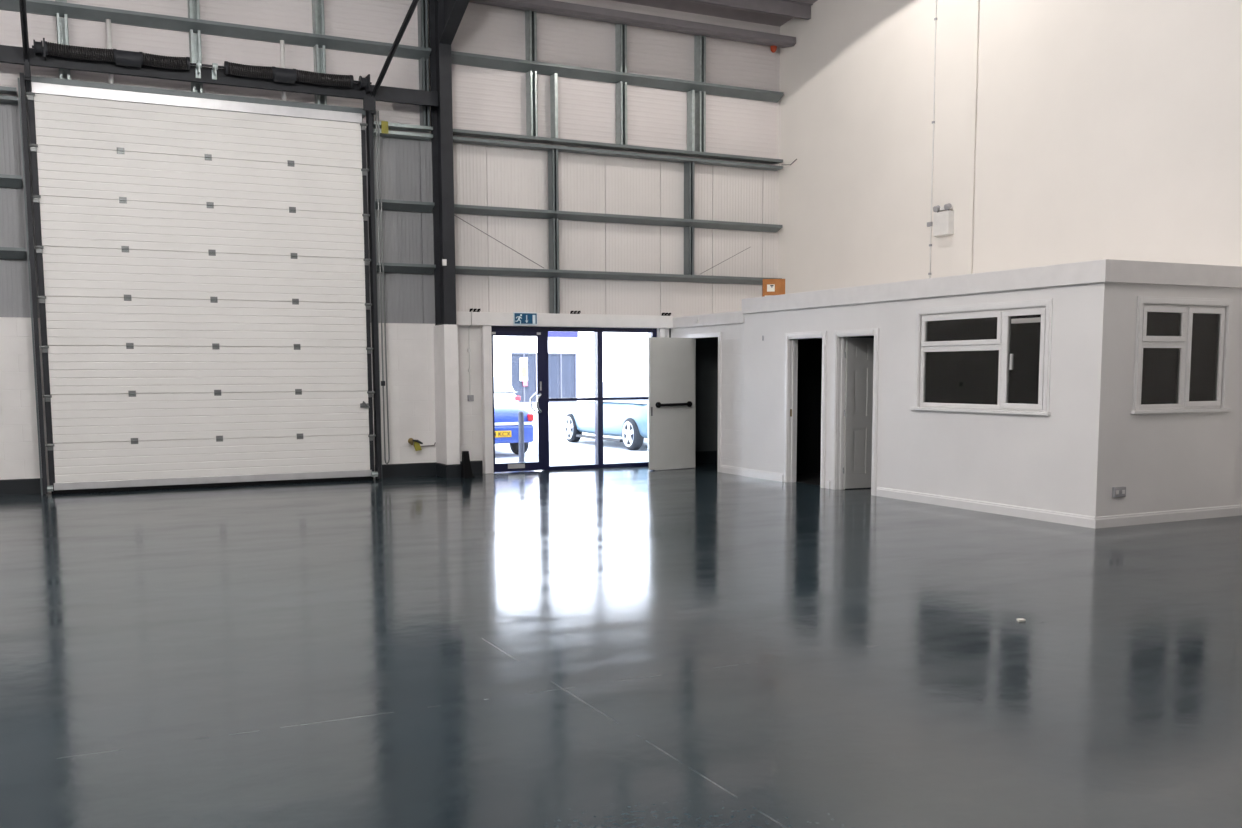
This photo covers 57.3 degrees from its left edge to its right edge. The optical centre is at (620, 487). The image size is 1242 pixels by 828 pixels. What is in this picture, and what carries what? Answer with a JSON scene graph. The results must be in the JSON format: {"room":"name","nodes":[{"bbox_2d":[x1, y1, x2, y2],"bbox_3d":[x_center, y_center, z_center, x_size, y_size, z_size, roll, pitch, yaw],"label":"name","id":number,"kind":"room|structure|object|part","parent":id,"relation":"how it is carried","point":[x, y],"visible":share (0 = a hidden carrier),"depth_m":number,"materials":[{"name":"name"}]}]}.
{"room":"empty warehouse","nodes":[
{"label":"empty warehouse","id":0,"kind":"room"},
{"bbox_2d":[0,0,779,494],"bbox_3d":[-5.961,-3.770,15.403,19.220,7.515,0.362,-3,7,-26],"label":"wall","id":1,"kind":"structure","parent":0,"point":[483,99],"depth_m":17.25,"materials":[{"name":"metal"}]},
{"bbox_2d":[0,86,17,103],"bbox_3d":[-11.035,-4.728,12.555,7.710,0.155,0.216,-3,7,-26],"label":"rail","id":2,"kind":"object","parent":1,"relation":"attached to","point":[3,90],"visible":1,"depth_m":14.14,"materials":[{"name":"metal"}]},
{"bbox_2d":[0,174,21,187],"bbox_3d":[-11.030,-3.676,12.663,7.710,0.130,0.216,-3,7,-26],"label":"rail","id":3,"kind":"object","parent":1,"relation":"attached to","point":[7,181],"visible":1,"depth_m":14.26,"materials":[{"name":"metal"}]},
{"bbox_2d":[0,247,25,259],"bbox_3d":[-11.026,-2.786,12.754,7.710,0.130,0.216,-3,7,-26],"label":"rail","id":4,"kind":"object","parent":1,"relation":"attached to","point":[5,252],"visible":1,"depth_m":14.34,"materials":[{"name":"metal"}]},
{"bbox_2d":[34,107,54,471],"bbox_3d":[-7.387,-2.499,14.608,0.120,5.160,0.285,-3,7,-26],"label":"reveal","id":5,"kind":"structure","parent":1,"relation":"attached to","point":[34,107],"depth_m":14.48,"materials":[{"name":"grey metal"}]},
{"bbox_2d":[187,0,199,18],"bbox_3d":[-5.673,-6.722,15.036,0.130,1.040,0.176,-3,7,-26],"label":"upright","id":6,"kind":"object","parent":1,"relation":"attached to","point":[193,5],"visible":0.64,"depth_m":15.03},
{"bbox_2d":[24,75,365,117],"bbox_3d":[-5.569,-5.218,15.215,4.300,0.090,0.216,-3,7,-26],"label":"lintel","id":7,"kind":"object","parent":1,"relation":"attached to","point":[33,78],"visible":0.6,"depth_m":15.05,"materials":[{"name":"grey paint"}]},
{"bbox_2d":[56,13,70,79],"bbox_3d":[-7.092,-5.580,14.447,0.130,0.820,0.176,-3,7,-26],"label":"upright","id":8,"kind":"object","parent":7,"relation":"on","point":[61,23],"visible":0.59,"depth_m":14.41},
{"bbox_2d":[106,19,113,83],"bbox_3d":[-6.577,-5.599,14.613,0.060,0.820,0.060,-3,7,-26],"label":"rod","id":9,"kind":"object","parent":7,"relation":"on","point":[108,21],"visible":0.68,"depth_m":14.58,"materials":[{"name":"white metal"}]},
{"bbox_2d":[189,29,202,92],"bbox_3d":[-5.668,-5.657,15.145,0.130,0.820,0.176,-3,7,-26],"label":"upright","id":10,"kind":"object","parent":7,"relation":"on","point":[194,39],"visible":0.71,"depth_m":15.10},
{"bbox_2d":[280,40,285,100],"bbox_3d":[-4.631,-5.705,15.567,0.060,0.820,0.060,-3,7,-26],"label":"rod","id":11,"kind":"object","parent":7,"relation":"on","point":[282,47],"visible":0.68,"depth_m":15.53,"materials":[{"name":"white metal"}]},
{"bbox_2d":[313,45,326,104],"bbox_3d":[-4.203,-5.737,15.863,0.130,0.820,0.176,-3,7,-26],"label":"upright","id":12,"kind":"object","parent":7,"relation":"on","point":[319,56],"visible":0.59,"depth_m":15.81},
{"bbox_2d":[0,0,430,60],"bbox_3d":[-8.640,-5.968,13.618,13.060,0.125,0.216,-3,7,-26],"label":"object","id":13,"kind":"object","parent":1,"relation":"attached to","point":[41,7],"visible":0.89,"depth_m":15.14,"materials":[{"name":"grey paint"}]},
{"bbox_2d":[418,57,429,125],"bbox_3d":[-2.862,-5.740,16.527,0.100,0.960,0.176,-3,7,-26],"label":"upright","id":14,"kind":"object","parent":13,"relation":"hanging from","point":[423,65],"visible":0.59,"depth_m":16.48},
{"bbox_2d":[312,0,324,34],"bbox_3d":[-4.207,-6.802,15.754,0.130,1.040,0.176,-3,7,-26],"label":"upright","id":15,"kind":"object","parent":1,"relation":"attached to","point":[318,23],"visible":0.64,"depth_m":15.74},
{"bbox_2d":[373,121,432,139],"bbox_3d":[-3.162,-5.159,16.406,0.860,0.170,0.231,-3,7,-26],"label":"rail","id":16,"kind":"object","parent":1,"relation":"attached to","point":[384,125],"visible":0.96,"depth_m":16.36,"materials":[{"name":"metal"}]},
{"bbox_2d":[375,199,434,212],"bbox_3d":[-3.161,-4.100,16.521,0.860,0.120,0.216,-3,7,-26],"label":"rail","id":17,"kind":"object","parent":1,"relation":"attached to","point":[394,205],"visible":0.85,"depth_m":16.49,"materials":[{"name":"metal"}]},
{"bbox_2d":[377,262,435,273],"bbox_3d":[-3.157,-3.210,16.613,0.860,0.120,0.216,-3,7,-26],"label":"rail","id":18,"kind":"object","parent":1,"relation":"attached to","point":[388,267],"visible":0.85,"depth_m":16.59,"materials":[{"name":"metal"}]},
{"bbox_2d":[408,438,435,450],"bbox_3d":[-2.958,-0.652,16.929,0.453,0.195,0.143,-3,7,-26],"label":"water tap","id":19,"kind":"object","parent":1,"relation":"attached to","point":[411,441],"visible":1,"depth_m":16.85,"materials":[{"name":"gold metal"}]},
{"bbox_2d":[408,438,413,444],"bbox_3d":[-3.129,-0.688,16.859,0.089,0.107,0.110,-3,7,-26],"label":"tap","id":20,"kind":"object","parent":19,"relation":"on","point":[410,440],"depth_m":16.81,"materials":[{"name":"gold metal"}]},
{"bbox_2d":[417,0,427,47],"bbox_3d":[-2.867,-6.875,16.411,0.100,1.040,0.176,-3,7,-26],"label":"upright","id":21,"kind":"object","parent":1,"relation":"attached to","point":[422,6],"visible":0.8,"depth_m":16.37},
{"bbox_2d":[467,311,473,400],"bbox_3d":[-2.263,-1.981,17.138,0.085,1.350,0.156,-3,7,-26],"label":"conduit","id":22,"kind":"object","parent":1,"relation":"attached to","point":[470,397],"visible":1,"depth_m":17.19,"materials":[{"name":"grey plastic"}]},
{"bbox_2d":[456,312,672,328],"bbox_3d":[-0.898,-2.623,17.803,3.800,0.200,0.197,-3,7,-26],"label":"beam","id":23,"kind":"structure","parent":1,"relation":"attached to","point":[462,318],"depth_m":17.77,"materials":[{"name":"metal"}]},
{"bbox_2d":[469,308,479,311],"bbox_3d":[-2.192,-2.666,17.070,0.171,0.057,0.054,-3,7,-26],"label":"bracket","id":24,"kind":"object","parent":23,"relation":"on","point":[471,309],"visible":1,"depth_m":17.06,"materials":[{"name":"metal"}]},
{"bbox_2d":[513,311,536,324],"bbox_3d":[-1.466,-2.602,17.401,0.385,0.205,0.042,-3,7,-26],"label":"exit sign","id":25,"kind":"object","parent":23,"relation":"attached to","point":[519,318],"visible":1,"depth_m":17.38,"materials":[{"name":"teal plastic"}]},
{"bbox_2d":[549,277,559,313],"bbox_3d":[-1.039,-2.994,17.707,0.100,0.560,0.176,-3,7,-26],"label":"upright","id":26,"kind":"object","parent":23,"relation":"on","point":[554,292],"visible":0.87,"depth_m":17.65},
{"bbox_2d":[570,311,580,313],"bbox_3d":[-0.712,-2.747,17.795,0.171,0.057,0.054,-3,7,-26],"label":"bracket","id":27,"kind":"object","parent":23,"relation":"on","point":[571,312],"visible":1,"depth_m":17.78,"materials":[{"name":"metal"}]},
{"bbox_2d":[491,326,656,469],"bbox_3d":[-0.738,-1.431,18.132,2.920,2.260,0.130,-3,7,-26],"label":"window","id":28,"kind":"structure","parent":1,"relation":"in","point":[598,332],"depth_m":18.18,"materials":[{"name":"black metal"}]},
{"bbox_2d":[491,332,543,471],"bbox_3d":[-1.610,-1.336,17.669,0.850,2.157,0.290,-3,7,-26],"label":"door","id":29,"kind":"structure","parent":28,"relation":"attached to","point":[539,465],"depth_m":17.73,"materials":[{"name":"black metal"}]},
{"bbox_3d":[-1.630,-0.338,17.707,0.280,0.070,0.014,-3,7,-26],"label":"letter plate","id":30,"kind":"part","parent":29,"relation":"part of","materials":[{"name":"metal"}]},
{"bbox_3d":[-1.359,-1.339,17.902,0.145,0.327,0.066,2,6,20],"label":"pull handle","id":31,"kind":"part","parent":29,"relation":"part of","materials":[{"name":"metal"}]},
{"bbox_3d":[-1.273,-1.321,17.729,0.066,0.327,0.145,2,6,18],"label":"pull handle","id":32,"kind":"part","parent":29,"relation":"part of","materials":[{"name":"metal"}]},
{"bbox_2d":[451,51,783,102],"bbox_3d":[0.036,-6.441,17.872,5.910,0.125,0.216,-3,7,-26],"label":"rail","id":33,"kind":"object","parent":1,"relation":"attached to","point":[459,58],"visible":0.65,"depth_m":17.73,"materials":[{"name":"metal"}]},
{"bbox_2d":[526,70,537,135],"bbox_3d":[-1.356,-5.823,17.266,0.115,0.960,0.176,-3,7,-26],"label":"upright","id":34,"kind":"object","parent":33,"relation":"hanging from","point":[531,79],"visible":0.87,"depth_m":17.23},
{"bbox_2d":[550,73,557,137],"bbox_3d":[-1.025,-5.839,17.408,0.050,0.960,0.180,-3,7,-26],"label":"strap","id":35,"kind":"object","parent":33,"relation":"hanging from","point":[554,77],"visible":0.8,"depth_m":17.36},
{"bbox_2d":[616,81,626,144],"bbox_3d":[0.007,-5.897,17.934,0.115,0.960,0.176,-3,7,-26],"label":"upright","id":36,"kind":"object","parent":33,"relation":"hanging from","point":[621,89],"visible":0.87,"depth_m":17.89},
{"bbox_2d":[687,90,694,150],"bbox_3d":[1.136,-5.956,18.468,0.050,0.960,0.180,-3,7,-26],"label":"strap","id":37,"kind":"object","parent":33,"relation":"hanging from","point":[690,94],"visible":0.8,"depth_m":18.42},
{"bbox_2d":[695,91,705,151],"bbox_3d":[1.290,-5.967,18.563,0.115,0.960,0.176,-3,7,-26],"label":"upright","id":38,"kind":"object","parent":33,"relation":"hanging from","point":[700,98],"visible":0.79,"depth_m":18.53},
{"bbox_2d":[453,129,782,170],"bbox_3d":[0.041,-5.332,17.985,5.910,0.155,0.216,-3,7,-26],"label":"rail","id":39,"kind":"object","parent":1,"relation":"attached to","point":[461,132],"visible":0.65,"depth_m":17.85,"materials":[{"name":"metal"}]},
{"bbox_2d":[548,149,558,210],"bbox_3d":[-1.046,-4.735,17.528,0.100,0.920,0.176,-3,7,-26],"label":"upright","id":40,"kind":"object","parent":39,"relation":"hanging from","point":[553,189],"visible":0.87,"depth_m":17.48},
{"bbox_2d":[684,161,694,218],"bbox_3d":[1.115,-4.853,18.588,0.100,0.920,0.176,-3,7,-26],"label":"upright","id":41,"kind":"object","parent":39,"relation":"hanging from","point":[689,168],"visible":0.87,"depth_m":18.54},
{"bbox_2d":[454,204,782,232],"bbox_3d":[0.046,-4.277,18.093,5.910,0.105,0.216,-3,7,-26],"label":"rail","id":42,"kind":"object","parent":1,"relation":"attached to","point":[458,209],"visible":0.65,"depth_m":17.95,"materials":[{"name":"metal"}]},
{"bbox_2d":[548,218,558,269],"bbox_3d":[-1.042,-3.775,17.627,0.100,0.780,0.176,-3,7,-26],"label":"upright","id":43,"kind":"object","parent":42,"relation":"hanging from","point":[553,224],"visible":0.87,"depth_m":17.58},
{"bbox_2d":[684,226,693,274],"bbox_3d":[1.119,-3.893,18.686,0.100,0.780,0.176,-3,7,-26],"label":"upright","id":44,"kind":"object","parent":42,"relation":"hanging from","point":[688,231],"visible":0.87,"depth_m":18.63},
{"bbox_2d":[455,266,781,284],"bbox_3d":[0.049,-3.387,18.184,5.910,0.105,0.216,-3,7,-26],"label":"rail","id":45,"kind":"object","parent":1,"relation":"attached to","point":[466,270],"visible":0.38,"depth_m":17.99,"materials":[{"name":"metal"}]},
{"bbox_2d":[454,215,543,267],"bbox_3d":[-1.860,-3.718,17.084,1.535,0.774,0.012,-3,7,-28],"label":"wire","id":46,"kind":"object","parent":45,"relation":"attached to","point":[454,215],"visible":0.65,"depth_m":17.09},
{"bbox_2d":[701,247,749,273],"bbox_3d":[1.744,-3.795,18.958,1.082,0.513,0.010,-4,7,-33],"label":"wire","id":47,"kind":"object","parent":45,"relation":"attached to","point":[749,247],"visible":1,"depth_m":18.93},
{"bbox_2d":[0,462,1241,827],"bbox_3d":[-0.241,1.221,4.289,19.820,0.200,26.250,-3,7,-26],"label":"floor","id":48,"kind":"structure","parent":0,"point":[701,646],"depth_m":6.12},
{"bbox_2d":[18,0,47,494],"bbox_3d":[-6.358,-3.099,12.179,0.149,6.839,4.924,-3,7,-26],"label":"door track","id":49,"kind":"object","parent":48,"relation":"on","point":[23,84],"visible":1,"depth_m":14.23,"materials":[{"name":"grey metal"}]},
{"bbox_2d":[0,45,437,106],"bbox_3d":[-7.593,-5.295,13.848,11.075,0.200,0.060,-3,7,-26],"label":"beam","id":50,"kind":"structure","parent":49,"relation":"attached to","point":[8,54],"depth_m":14.94,"materials":[{"name":"grey metal"}]},
{"bbox_2d":[32,38,371,93],"bbox_3d":[-5.326,-5.467,14.794,4.170,0.240,0.217,-3,7,-26],"label":"shaft","id":51,"kind":"object","parent":50,"relation":"attached to","point":[120,57],"visible":1,"depth_m":14.63,"materials":[{"name":"grey metal"}]},
{"bbox_3d":[-7.078,-5.382,13.941,0.020,0.220,0.205,-3,7,-26],"label":"plate","id":52,"kind":"part","parent":51,"relation":"part of","materials":[{"name":"grey metal"}]},
{"bbox_3d":[-3.499,-5.577,15.695,0.020,0.220,0.205,-3,7,-26],"label":"plate","id":53,"kind":"part","parent":51,"relation":"part of","materials":[{"name":"grey metal"}]},
{"bbox_2d":[26,82,377,494],"bbox_3d":[-5.481,-2.583,15.304,4.300,5.170,0.135,-3,7,-26],"label":"door","id":54,"kind":"structure","parent":48,"relation":"on","point":[204,263],"depth_m":15.22,"materials":[{"name":"white metal"}]},
{"bbox_3d":[-5.478,-0.117,15.585,4.130,0.095,0.058,-3,7,-26],"label":"rail","id":55,"kind":"part","parent":54,"relation":"part of","materials":[{"name":"metal"}]},
{"bbox_2d":[363,0,418,479],"bbox_3d":[-2.526,-3.307,14.058,0.174,6.839,4.924,-3,7,-26],"label":"door track","id":56,"kind":"object","parent":48,"relation":"on","point":[369,103],"visible":1,"depth_m":16.13,"materials":[{"name":"grey metal"}]},
{"bbox_2d":[375,111,389,463],"bbox_3d":[-3.403,-2.811,16.186,0.094,4.974,0.060,-3,7,-26],"label":"chain","id":57,"kind":"object","parent":56,"relation":"hanging from","point":[378,135],"visible":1,"depth_m":16.18,"materials":[{"name":"metal"}]},
{"bbox_2d":[429,0,469,477],"bbox_3d":[0.312,-3.946,10.719,0.290,8.764,13.560,-3,7,-26],"label":"column","id":58,"kind":"structure","parent":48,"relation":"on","point":[445,16],"depth_m":16.52,"materials":[{"name":"grey metal"}]},
{"bbox_3d":[-2.584,-1.381,16.841,0.210,2.040,0.530,-3,7,-26],"label":"column casing","id":59,"kind":"part","parent":58,"relation":"part of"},
{"bbox_2d":[469,0,795,47],"bbox_3d":[-5.825,-6.973,14.747,19.200,0.220,0.480,-3,7,-26],"label":"beam","id":60,"kind":"structure","parent":58,"relation":"attached to","point":[553,7],"depth_m":17.59,"materials":[{"name":"metal"}]},
{"bbox_2d":[525,10,536,60],"bbox_3d":[-1.360,-6.832,17.163,0.115,0.790,0.176,-3,7,-26],"label":"upright","id":61,"kind":"object","parent":60,"relation":"hanging from","point":[530,17],"visible":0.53,"depth_m":17.12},
{"bbox_2d":[615,24,626,72],"bbox_3d":[0.003,-6.907,17.831,0.115,0.790,0.176,-3,7,-26],"label":"upright","id":62,"kind":"object","parent":60,"relation":"hanging from","point":[620,30],"visible":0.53,"depth_m":17.80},
{"bbox_2d":[694,35,705,82],"bbox_3d":[1.286,-6.976,18.460,0.115,0.790,0.176,-3,7,-26],"label":"upright","id":63,"kind":"object","parent":60,"relation":"hanging from","point":[699,41],"visible":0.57,"depth_m":18.42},
{"bbox_2d":[770,46,776,52],"bbox_3d":[2.547,-7.330,18.962,0.110,0.120,0.110,-3,7,-26],"label":"beacon","id":64,"kind":"object","parent":60,"relation":"attached to","point":[773,48],"visible":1,"depth_m":18.93,"materials":[{"name":"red plastic"}]},
{"bbox_2d":[688,0,812,19],"bbox_3d":[-5.544,-7.223,14.144,19.200,0.210,0.120,-3,7,-26],"label":"roof purlin","id":65,"kind":"structure","parent":58,"relation":"attached to","point":[789,8],"depth_m":18.04,"materials":[{"name":"metal"}]},
{"bbox_2d":[461,451,474,477],"bbox_3d":[-2.256,-0.342,16.709,0.170,0.397,0.139,-3,7,-26],"label":"rubber sleeve","id":66,"kind":"object","parent":48,"relation":"on","point":[466,471],"visible":1,"depth_m":16.66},
{"bbox_2d":[481,326,493,473],"bbox_3d":[-2.075,-1.345,17.405,0.135,2.250,0.260,-3,7,-26],"label":"post","id":67,"kind":"object","parent":48,"relation":"on","point":[486,335],"visible":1,"depth_m":17.29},
{"bbox_2d":[658,328,664,336],"bbox_3d":[0.633,-1.494,18.744,0.095,2.250,0.240,-3,7,-26],"label":"post","id":68,"kind":"object","parent":48,"relation":"on","point":[661,331],"visible":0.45,"depth_m":18.53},
{"bbox_2d":[611,0,817,26],"bbox_3d":[-0.277,-7.038,3.444,19.820,1.824,26.250,-3,7,-26],"label":"ceiling","id":69,"kind":"structure","parent":0,"point":[678,5],"depth_m":18.37,"materials":[{"name":"metal"}]},
{"bbox_2d":[796,338,821,485],"bbox_3d":[3.318,-1.328,16.281,2.038,2.398,1.956,-3,7,-26],"label":"wall","id":70,"kind":"structure","parent":0,"point":[809,382],"depth_m":17.13,"materials":[{"name":"black paint"}]},
{"bbox_2d":[847,336,873,337],"bbox_3d":[3.754,-1.238,15.369,2.070,2.400,0.070,-3,7,-26],"label":"wall partition","id":71,"kind":"structure","parent":0,"point":[861,336],"depth_m":14.98,"materials":[{"name":"grey paint"}]},
{"bbox_2d":[671,282,1111,516],"bbox_3d":[2.766,-1.203,14.922,0.100,2.430,8.700,-3,7,-26],"label":"wall","id":72,"kind":"structure","parent":0,"point":[1056,461],"depth_m":12.94,"materials":[{"name":"white paint"}]},
{"bbox_2d":[648,332,721,471],"bbox_3d":[0.967,-1.327,17.643,0.941,2.140,0.990,-3,7,-26],"label":"door","id":73,"kind":"structure","parent":72,"relation":"in","point":[671,361],"depth_m":17.87,"materials":[{"name":"white paint"}]},
{"bbox_3d":[1.344,-1.348,17.828,0.100,2.140,0.990,-3,7,-26],"label":"frame","id":74,"kind":"part","parent":73,"relation":"part of","materials":[{"name":"white paint"}]},
{"bbox_2d":[673,312,743,327],"bbox_3d":[1.336,-2.592,17.594,0.040,0.162,2.158,-3,7,-26],"label":"fascia","id":75,"kind":"object","parent":72,"relation":"attached to","point":[738,317],"visible":1,"depth_m":17.49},
{"bbox_2d":[783,331,826,487],"bbox_3d":[2.543,-1.067,15.402,0.170,2.065,0.940,-3,7,-26],"label":"door frame","id":76,"kind":"structure","parent":72,"relation":"in","point":[791,339],"depth_m":15.69,"materials":[{"name":"white paint"}]},
{"bbox_2d":[831,328,878,495],"bbox_3d":[3.341,-0.988,14.596,0.884,2.065,0.900,-3,7,-26],"label":"door","id":77,"kind":"structure","parent":72,"relation":"in","point":[855,360],"depth_m":14.79,"materials":[{"name":"white paint"}]},
{"bbox_2d":[720,465,1241,528],"bbox_3d":[4.053,-0.028,14.760,2.188,0.115,7.098,-3,7,-26],"label":"baseboard","id":78,"kind":"structure","parent":72,"relation":"attached to","point":[982,506],"depth_m":11.94,"materials":[{"name":"white paint"}]},
{"bbox_2d":[910,298,1052,415],"bbox_3d":[3.921,-1.416,12.445,0.115,1.180,2.085,-3,7,-26],"label":"window","id":79,"kind":"structure","parent":72,"relation":"in","point":[994,360],"depth_m":12.36,"materials":[{"name":"white paint"}]},
{"bbox_3d":[3.786,-1.763,12.681,0.026,0.344,1.252,-3,7,-26],"label":"sash","id":80,"kind":"part","parent":79,"relation":"part of","materials":[{"name":"white plastic"}]},
{"bbox_3d":[3.791,-1.763,12.684,0.006,0.244,1.152,-3,7,-26],"label":"glass pane","id":81,"kind":"part","parent":79,"relation":"part of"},
{"bbox_3d":[3.806,-1.238,12.743,0.006,0.595,1.193,-3,7,-26],"label":"glass pane","id":82,"kind":"part","parent":79,"relation":"part of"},
{"bbox_3d":[3.908,-0.846,12.495,0.080,0.035,2.085,-3,7,-26],"label":"sill","id":83,"kind":"part","parent":79,"relation":"part of","materials":[{"name":"white paint"}]},
{"bbox_3d":[4.129,-1.334,12.024,0.030,0.170,0.015,-3,7,-26],"label":"handle","id":84,"kind":"part","parent":79,"relation":"part of","materials":[{"name":"white plastic"}]},
{"bbox_3d":[4.207,-1.339,11.869,0.026,1.026,0.561,-3,7,-26],"label":"sash","id":85,"kind":"part","parent":79,"relation":"part of","materials":[{"name":"white plastic"}]},
{"bbox_3d":[4.212,-1.339,11.872,0.006,0.926,0.461,-3,7,-26],"label":"glass pane","id":86,"kind":"part","parent":79,"relation":"part of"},
{"bbox_2d":[1011,317,1040,323],"bbox_3d":[4.220,-1.742,11.829,0.018,0.050,0.400,-3,7,-26],"label":"vent","id":87,"kind":"object","parent":79,"relation":"attached to","point":[1014,320],"depth_m":11.82,"materials":[{"name":"white plastic"}]},
{"bbox_2d":[778,0,1241,504],"bbox_3d":[8.492,-3.932,8.102,0.300,9.200,26.250,-3,7,-26],"label":"wall","id":88,"kind":"structure","parent":0,"point":[1066,131],"depth_m":14.76,"materials":[{"name":"paint"}]},
{"bbox_2d":[927,0,936,277],"bbox_3d":[4.377,-5.218,15.977,0.030,5.010,0.085,-3,7,-26],"label":"conduit","id":89,"kind":"object","parent":88,"relation":"attached to","point":[929,224],"visible":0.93,"depth_m":15.99,"materials":[{"name":"white plastic"}]},
{"bbox_2d":[933,203,953,236],"bbox_3d":[4.484,-3.732,15.819,0.125,0.426,0.312,-3,7,-26],"label":"emergency light","id":90,"kind":"object","parent":88,"relation":"attached to","point":[943,222],"visible":1,"depth_m":15.76,"materials":[{"name":"white plastic"}]},
{"bbox_2d":[1103,283,1241,515],"bbox_3d":[5.641,-0.856,11.563,2.070,2.400,0.100,-3,7,-26],"label":"wall","id":91,"kind":"structure","parent":0,"point":[1163,461],"depth_m":11.49,"materials":[{"name":"white paint"}]},
{"bbox_2d":[1112,486,1125,496],"bbox_3d":[4.923,0.041,11.223,0.165,0.100,0.033,-3,7,-26],"label":"outlet","id":92,"kind":"object","parent":91,"relation":"attached to","point":[1116,491],"visible":1,"depth_m":11.20,"materials":[{"name":"grey plastic"}]},
{"bbox_2d":[1131,296,1232,413],"bbox_3d":[5.676,-1.338,11.485,1.440,1.155,0.115,-3,7,-26],"label":"window","id":93,"kind":"structure","parent":91,"relation":"in","point":[1178,363],"depth_m":11.48,"materials":[{"name":"white paint"}]},
{"bbox_3d":[5.406,-1.119,11.395,0.565,0.570,0.006,-3,7,-26],"label":"glass pane","id":94,"kind":"part","parent":93,"relation":"part of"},
{"bbox_3d":[5.409,-1.631,11.329,0.524,0.244,0.006,-3,7,-26],"label":"glass pane","id":95,"kind":"part","parent":93,"relation":"part of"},
{"bbox_3d":[5.412,-1.631,11.324,0.624,0.344,0.026,-3,7,-26],"label":"sash","id":96,"kind":"part","parent":93,"relation":"part of","materials":[{"name":"white plastic"}]},
{"bbox_3d":[5.686,-0.779,11.526,1.440,0.035,0.080,-3,7,-26],"label":"sill","id":97,"kind":"part","parent":93,"relation":"part of","materials":[{"name":"white paint"}]},
{"bbox_3d":[5.975,-1.335,11.633,0.544,1.001,0.026,-3,7,-26],"label":"sash","id":98,"kind":"part","parent":93,"relation":"part of","materials":[{"name":"white plastic"}]},
{"bbox_3d":[5.972,-1.335,11.638,0.444,0.901,0.006,-3,7,-26],"label":"glass pane","id":99,"kind":"part","parent":93,"relation":"part of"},
{"bbox_3d":[4.195,-2.419,14.226,2.170,0.180,6.410,-3,7,-26],"label":"ceiling","id":100,"kind":"structure","parent":0,"visible":0},
{"bbox_2d":[762,279,784,296],"bbox_3d":[2.219,-2.890,16.503,0.319,0.270,0.219,0,6,5],"label":"cardboard box","id":101,"kind":"object","parent":100,"relation":"on","point":[770,287],"visible":0.84,"depth_m":16.40,"materials":[{"name":"cardboard"}]},
{"bbox_2d":[742,259,1241,313],"bbox_3d":[4.184,-2.415,14.192,2.220,0.214,6.460,-3,7,-26],"label":"fascia","id":102,"kind":"object","parent":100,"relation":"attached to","point":[1104,270],"visible":1,"depth_m":11.83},
{"label":"outside","id":103,"kind":"structure","parent":0,"visible":0},
{"bbox_2d":[495,411,647,465],"bbox_3d":[-10.196,-3.814,54.489,150.000,0.280,73.050,-3,7,-26],"label":"ground","id":104,"kind":"structure","parent":103,"point":[562,452],"depth_m":22.71,"materials":[{"name":"concrete"}]},
{"bbox_2d":[494,376,519,406],"bbox_3d":[-4.493,-2.739,35.129,1.756,1.470,3.822,-3,7,-26],"label":"car","id":105,"kind":"object","parent":104,"relation":"on","point":[504,395],"visible":0.07,"depth_m":33.73,"materials":[{"name":"white paint"}]},
{"bbox_3d":[-4.349,-3.170,34.787,1.600,0.520,2.700,-3,7,-26],"label":"cabin glass","id":106,"kind":"part","parent":105,"relation":"part of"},
{"bbox_2d":[494,405,533,453],"bbox_3d":[-3.144,-1.324,22.483,1.716,1.218,4.043,-3,7,-26],"label":"car","id":107,"kind":"object","parent":104,"relation":"on","point":[506,417],"visible":0.31,"depth_m":20.89,"materials":[{"name":"blue paint"}]},
{"bbox_3d":[-2.255,-0.976,20.707,0.540,0.115,0.015,-3,7,-26],"label":"number plate","id":108,"kind":"part","parent":107,"relation":"part of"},
{"bbox_2d":[527,414,533,420],"bbox_3d":[-1.693,-1.308,21.095,0.110,0.140,0.180,-3,7,-26],"label":"tail lamp","id":109,"kind":"object","parent":107,"relation":"attached to","point":[530,417],"depth_m":21.02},
{"bbox_2d":[518,411,524,462],"bbox_3d":[-1.740,-0.893,19.824,0.170,0.895,0.170,-3,7,-26],"label":"bollard","id":110,"kind":"object","parent":104,"relation":"on","point":[520,413],"visible":0.97,"depth_m":19.78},
{"bbox_2d":[493,331,647,411],"bbox_3d":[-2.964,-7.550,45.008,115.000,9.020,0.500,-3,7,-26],"label":"building","id":111,"kind":"structure","parent":104,"relation":"on","point":[571,370],"depth_m":45.59,"materials":[{"name":"white paint"}]},
{"bbox_3d":[-3.845,-4.333,44.855,1.070,1.920,0.030,-3,7,-26],"label":"shop pane","id":112,"kind":"part","parent":111,"relation":"part of","materials":[{"name":"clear glass"}]},
{"bbox_2d":[520,358,527,380],"bbox_3d":[-3.833,-4.663,44.737,0.320,0.900,0.030,-3,7,-26],"label":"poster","id":113,"kind":"object","parent":111,"relation":"attached to","point":[523,361],"depth_m":44.72,"materials":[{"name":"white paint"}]},
{"bbox_2d":[521,367,526,376],"bbox_3d":[-3.813,-4.562,44.730,0.220,0.400,0.020,-3,7,-26],"label":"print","id":114,"kind":"object","parent":111,"relation":"attached to","point":[523,369],"depth_m":44.71},
{"bbox_3d":[-2.419,-4.411,45.554,1.290,1.920,0.030,-3,7,-26],"label":"shop pane","id":115,"kind":"part","parent":111,"relation":"part of","materials":[{"name":"clear glass"}]},
{"bbox_2d":[564,377,647,449],"bbox_3d":[0.298,-1.643,24.364,1.816,1.440,4.434,-3,7,-26],"label":"car","id":116,"kind":"object","parent":104,"relation":"on","point":[626,419],"visible":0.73,"depth_m":23.37,"materials":[{"name":"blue metal"}]},
{"bbox_3d":[-0.468,-1.054,24.070,0.090,0.060,2.200,-3,7,-26],"label":"sill","id":117,"kind":"part","parent":116,"relation":"part of","materials":[{"name":"grey metal"}]},
{"bbox_3d":[0.419,-2.054,24.073,1.640,0.540,2.900,-3,7,-26],"label":"cabin glass","id":118,"kind":"part","parent":116,"relation":"part of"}
]}

